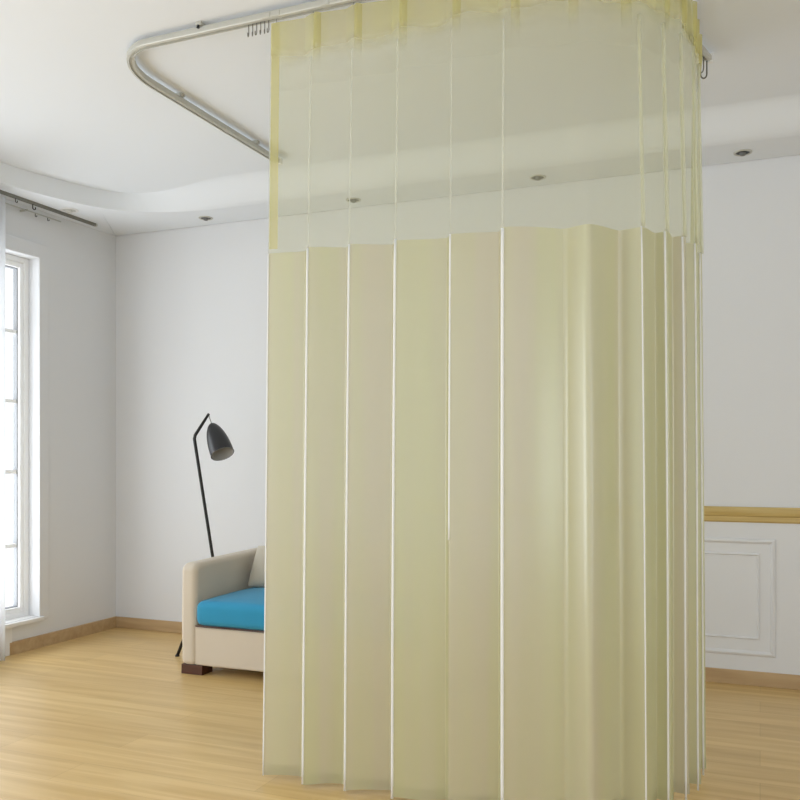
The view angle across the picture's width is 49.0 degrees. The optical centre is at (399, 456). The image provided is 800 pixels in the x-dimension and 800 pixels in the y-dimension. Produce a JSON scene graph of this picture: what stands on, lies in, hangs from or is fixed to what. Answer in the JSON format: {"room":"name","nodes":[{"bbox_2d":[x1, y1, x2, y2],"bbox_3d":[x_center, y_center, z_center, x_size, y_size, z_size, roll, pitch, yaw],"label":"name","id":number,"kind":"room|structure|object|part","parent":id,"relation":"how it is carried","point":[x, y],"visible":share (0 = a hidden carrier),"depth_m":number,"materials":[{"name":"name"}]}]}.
{"room":"hospital room","nodes":[
{"label":"hospital room","id":0,"kind":"room"},
{"bbox_2d":[5,199,115,641],"bbox_3d":[-3.256,-0.300,3.103,0.140,2.950,6.470,0,0,22],"label":"wall","id":1,"kind":"structure","parent":0,"point":[81,258],"depth_m":5.70,"materials":[{"name":"paint"}]},
{"bbox_2d":[5,234,47,656],"bbox_3d":[-2.641,-0.069,4.576,0.180,2.487,2.012,0,0,22],"label":"window","id":2,"kind":"structure","parent":1,"relation":"in","point":[19,611],"depth_m":5.41,"materials":[{"name":"paint"}]},
{"bbox_3d":[-2.620,1.091,4.452,0.012,0.168,1.650,0,0,22],"label":"apron panel","id":3,"kind":"part","parent":2,"relation":"part of","materials":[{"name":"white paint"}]},
{"bbox_3d":[-2.503,-0.120,5.012,0.035,2.140,0.884,0,0,22],"label":"sash","id":4,"kind":"part","parent":2,"relation":"part of","materials":[{"name":"white plastic"}]},
{"bbox_3d":[-2.683,-0.120,4.593,0.060,2.210,1.864,0,0,22],"label":"frame","id":5,"kind":"part","parent":2,"relation":"part of","materials":[{"name":"white plastic"}]},
{"bbox_3d":[-2.632,0.994,4.573,0.160,0.026,1.904,0,0,22],"label":"sill","id":6,"kind":"part","parent":2,"relation":"part of","materials":[{"name":"white paint"}]},
{"bbox_2d":[10,616,115,654],"bbox_3d":[-2.136,1.137,5.632,0.014,0.075,0.940,0,0,22],"label":"baseboard","id":7,"kind":"structure","parent":1,"relation":"attached to","point":[19,646],"depth_m":5.58,"materials":[{"name":"brown wood"}]},
{"bbox_2d":[0,0,799,192],"bbox_3d":[0.159,-1.705,1.783,7.460,0.140,6.620,0,0,22],"label":"ceiling","id":8,"kind":"structure","parent":0,"point":[73,109],"depth_m":3.79,"materials":[{"name":"white paint"}]},
{"bbox_2d":[0,94,799,235],"bbox_3d":[0.200,-1.585,1.685,7.332,0.120,6.470,0,0,22],"label":"ceiling border","id":9,"kind":"structure","parent":8,"relation":"attached to","point":[768,127],"depth_m":4.81,"materials":[{"name":"white paint"}]},
{"bbox_2d":[0,190,96,226],"bbox_3d":[-2.591,-1.500,4.393,0.112,0.051,2.962,0,0,22],"label":"track","id":10,"kind":"object","parent":9,"relation":"attached to","point":[2,192],"visible":1,"depth_m":5.32,"materials":[{"name":"grey metal"}]},
{"bbox_2d":[0,197,4,660],"bbox_3d":[-2.363,-0.160,4.738,0.045,2.640,0.576,0,0,22],"label":"curtain","id":11,"kind":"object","parent":10,"relation":"hanging from","point":[2,199],"depth_m":5.00,"materials":[{"name":"white fabric"}]},
{"bbox_3d":[-2.646,-1.480,4.274,0.008,0.008,2.700,0,0,22],"label":"rod","id":12,"kind":"part","parent":10,"relation":"part of","materials":[{"name":"white metal"}]},
{"bbox_2d":[60,208,78,212],"bbox_3d":[-2.041,-1.516,5.420,0.110,0.018,0.110,0,0,22],"label":"recessed light","id":13,"kind":"object","parent":9,"relation":"in","point":[67,210],"visible":1,"depth_m":5.41,"materials":[{"name":"white paint"}]},
{"bbox_2d":[199,216,212,220],"bbox_3d":[-1.238,-1.516,5.599,0.090,0.018,0.090,0,0,22],"label":"recessed light","id":14,"kind":"object","parent":9,"relation":"in","point":[205,218],"visible":1,"depth_m":5.59,"materials":[{"name":"white metal"}]},
{"bbox_2d":[346,198,360,202],"bbox_3d":[-0.276,-1.516,5.204,0.090,0.018,0.090,0,0,22],"label":"recessed light","id":15,"kind":"object","parent":9,"relation":"in","point":[352,200],"visible":0.95,"depth_m":5.19,"materials":[{"name":"white metal"}]},
{"bbox_2d":[530,174,545,180],"bbox_3d":[0.751,-1.516,4.783,0.090,0.018,0.090,0,0,22],"label":"recessed light","id":16,"kind":"object","parent":9,"relation":"in","point":[539,177],"visible":1,"depth_m":4.77,"materials":[{"name":"white metal"}]},
{"bbox_2d":[733,149,751,155],"bbox_3d":[1.715,-1.516,4.393,0.090,0.018,0.090,0,0,22],"label":"recessed light","id":17,"kind":"object","parent":9,"relation":"in","point":[743,152],"visible":1,"depth_m":4.38,"materials":[{"name":"white metal"}]},
{"bbox_2d":[126,0,712,164],"bbox_3d":[0.103,-1.611,3.701,2.271,0.048,1.417,0,0,22],"label":"rail","id":18,"kind":"object","parent":8,"relation":"attached to","point":[202,30],"visible":0.87,"depth_m":3.36,"materials":[{"name":"white metal"}]},
{"bbox_2d":[262,0,705,799],"bbox_3d":[0.391,-0.211,3.040,1.705,2.748,0.627,0,0,-10],"label":"privacy curtain","id":19,"kind":"object","parent":18,"relation":"hanging from","point":[485,557],"visible":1,"depth_m":2.91,"materials":[{"name":"yellow fabric"}]},
{"bbox_2d":[700,61,707,78],"bbox_3d":[1.220,-1.554,3.527,0.031,0.073,0.006,0,0,3],"label":"curtain hook","id":20,"kind":"object","parent":18,"relation":"hanging from","point":[706,61],"visible":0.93,"depth_m":3.52,"materials":[{"name":"metal"}]},
{"bbox_2d":[0,627,799,799],"bbox_3d":[0.159,1.225,1.783,7.460,0.100,6.620,0,0,22],"label":"floor","id":21,"kind":"structure","parent":0,"point":[111,714],"depth_m":3.70,"materials":[{"name":"laminate"}]},
{"bbox_2d":[175,413,233,656],"bbox_3d":[-1.114,0.461,5.085,0.328,1.432,0.341,0,0,-22],"label":"floor lamp","id":22,"kind":"object","parent":21,"relation":"on","point":[220,447],"visible":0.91,"depth_m":5.07,"materials":[{"name":"black metal"}]},
{"bbox_3d":[-1.210,0.891,5.190,0.224,0.566,0.019,0,0,-8],"label":"leg","id":23,"kind":"part","parent":22,"relation":"part of","materials":[{"name":"black metal"}]},
{"bbox_3d":[-1.038,-0.088,5.025,0.183,0.220,0.150,0,0,22],"label":"lamp shade","id":24,"kind":"part","parent":22,"relation":"part of","materials":[{"name":"black paint"}]},
{"bbox_2d":[181,546,264,674],"bbox_3d":[-0.345,0.849,4.866,1.492,0.652,0.858,0,0,22],"label":"sofa","id":25,"kind":"object","parent":21,"relation":"on","point":[223,596],"visible":0.16,"depth_m":4.73,"materials":[{"name":"beige fabric"}]},
{"bbox_2d":[197,587,264,630],"bbox_3d":[-0.683,0.825,4.896,0.641,0.166,0.658,0,0,22],"label":"seat cushion","id":26,"kind":"object","parent":25,"relation":"on","point":[218,608],"depth_m":4.67,"materials":[{"name":"blue fabric"}]},
{"bbox_2d":[248,546,264,587],"bbox_3d":[-0.598,0.643,5.071,0.615,0.241,0.177,0,0,22],"label":"cushion","id":27,"kind":"object","parent":25,"relation":"on","point":[257,575],"depth_m":5.11,"materials":[{"name":"beige fabric"}]},
{"bbox_2d":[116,155,799,621],"bbox_3d":[1.386,-0.300,4.776,7.460,2.950,0.150,0,0,22],"label":"wall","id":28,"kind":"structure","parent":0,"point":[191,302],"depth_m":5.63,"materials":[{"name":"paint"}]},
{"bbox_2d":[116,616,799,689],"bbox_3d":[1.420,1.137,4.674,7.320,0.075,0.014,0,0,22],"label":"baseboard","id":29,"kind":"structure","parent":28,"relation":"attached to","point":[719,675],"depth_m":4.55,"materials":[{"name":"brown wood"}]},
{"bbox_2d":[704,521,799,674],"bbox_3d":[2.446,0.718,4.250,5.100,0.765,0.019,0,0,22],"label":"wainscot","id":30,"kind":"structure","parent":28,"relation":"attached to","point":[752,570],"depth_m":4.51,"materials":[{"name":"paint"}]},
{"bbox_3d":[1.530,0.722,4.623,0.830,0.607,0.013,0,0,22],"label":"panel moulding","id":31,"kind":"part","parent":30,"relation":"part of","materials":[{"name":"paint"}]},
{"bbox_2d":[704,506,799,523],"bbox_3d":[2.444,0.297,4.245,5.100,0.080,0.030,0,0,22],"label":"chair rail","id":32,"kind":"object","parent":28,"relation":"attached to","point":[711,513],"depth_m":4.50,"materials":[{"name":"brown wood"}]}
]}

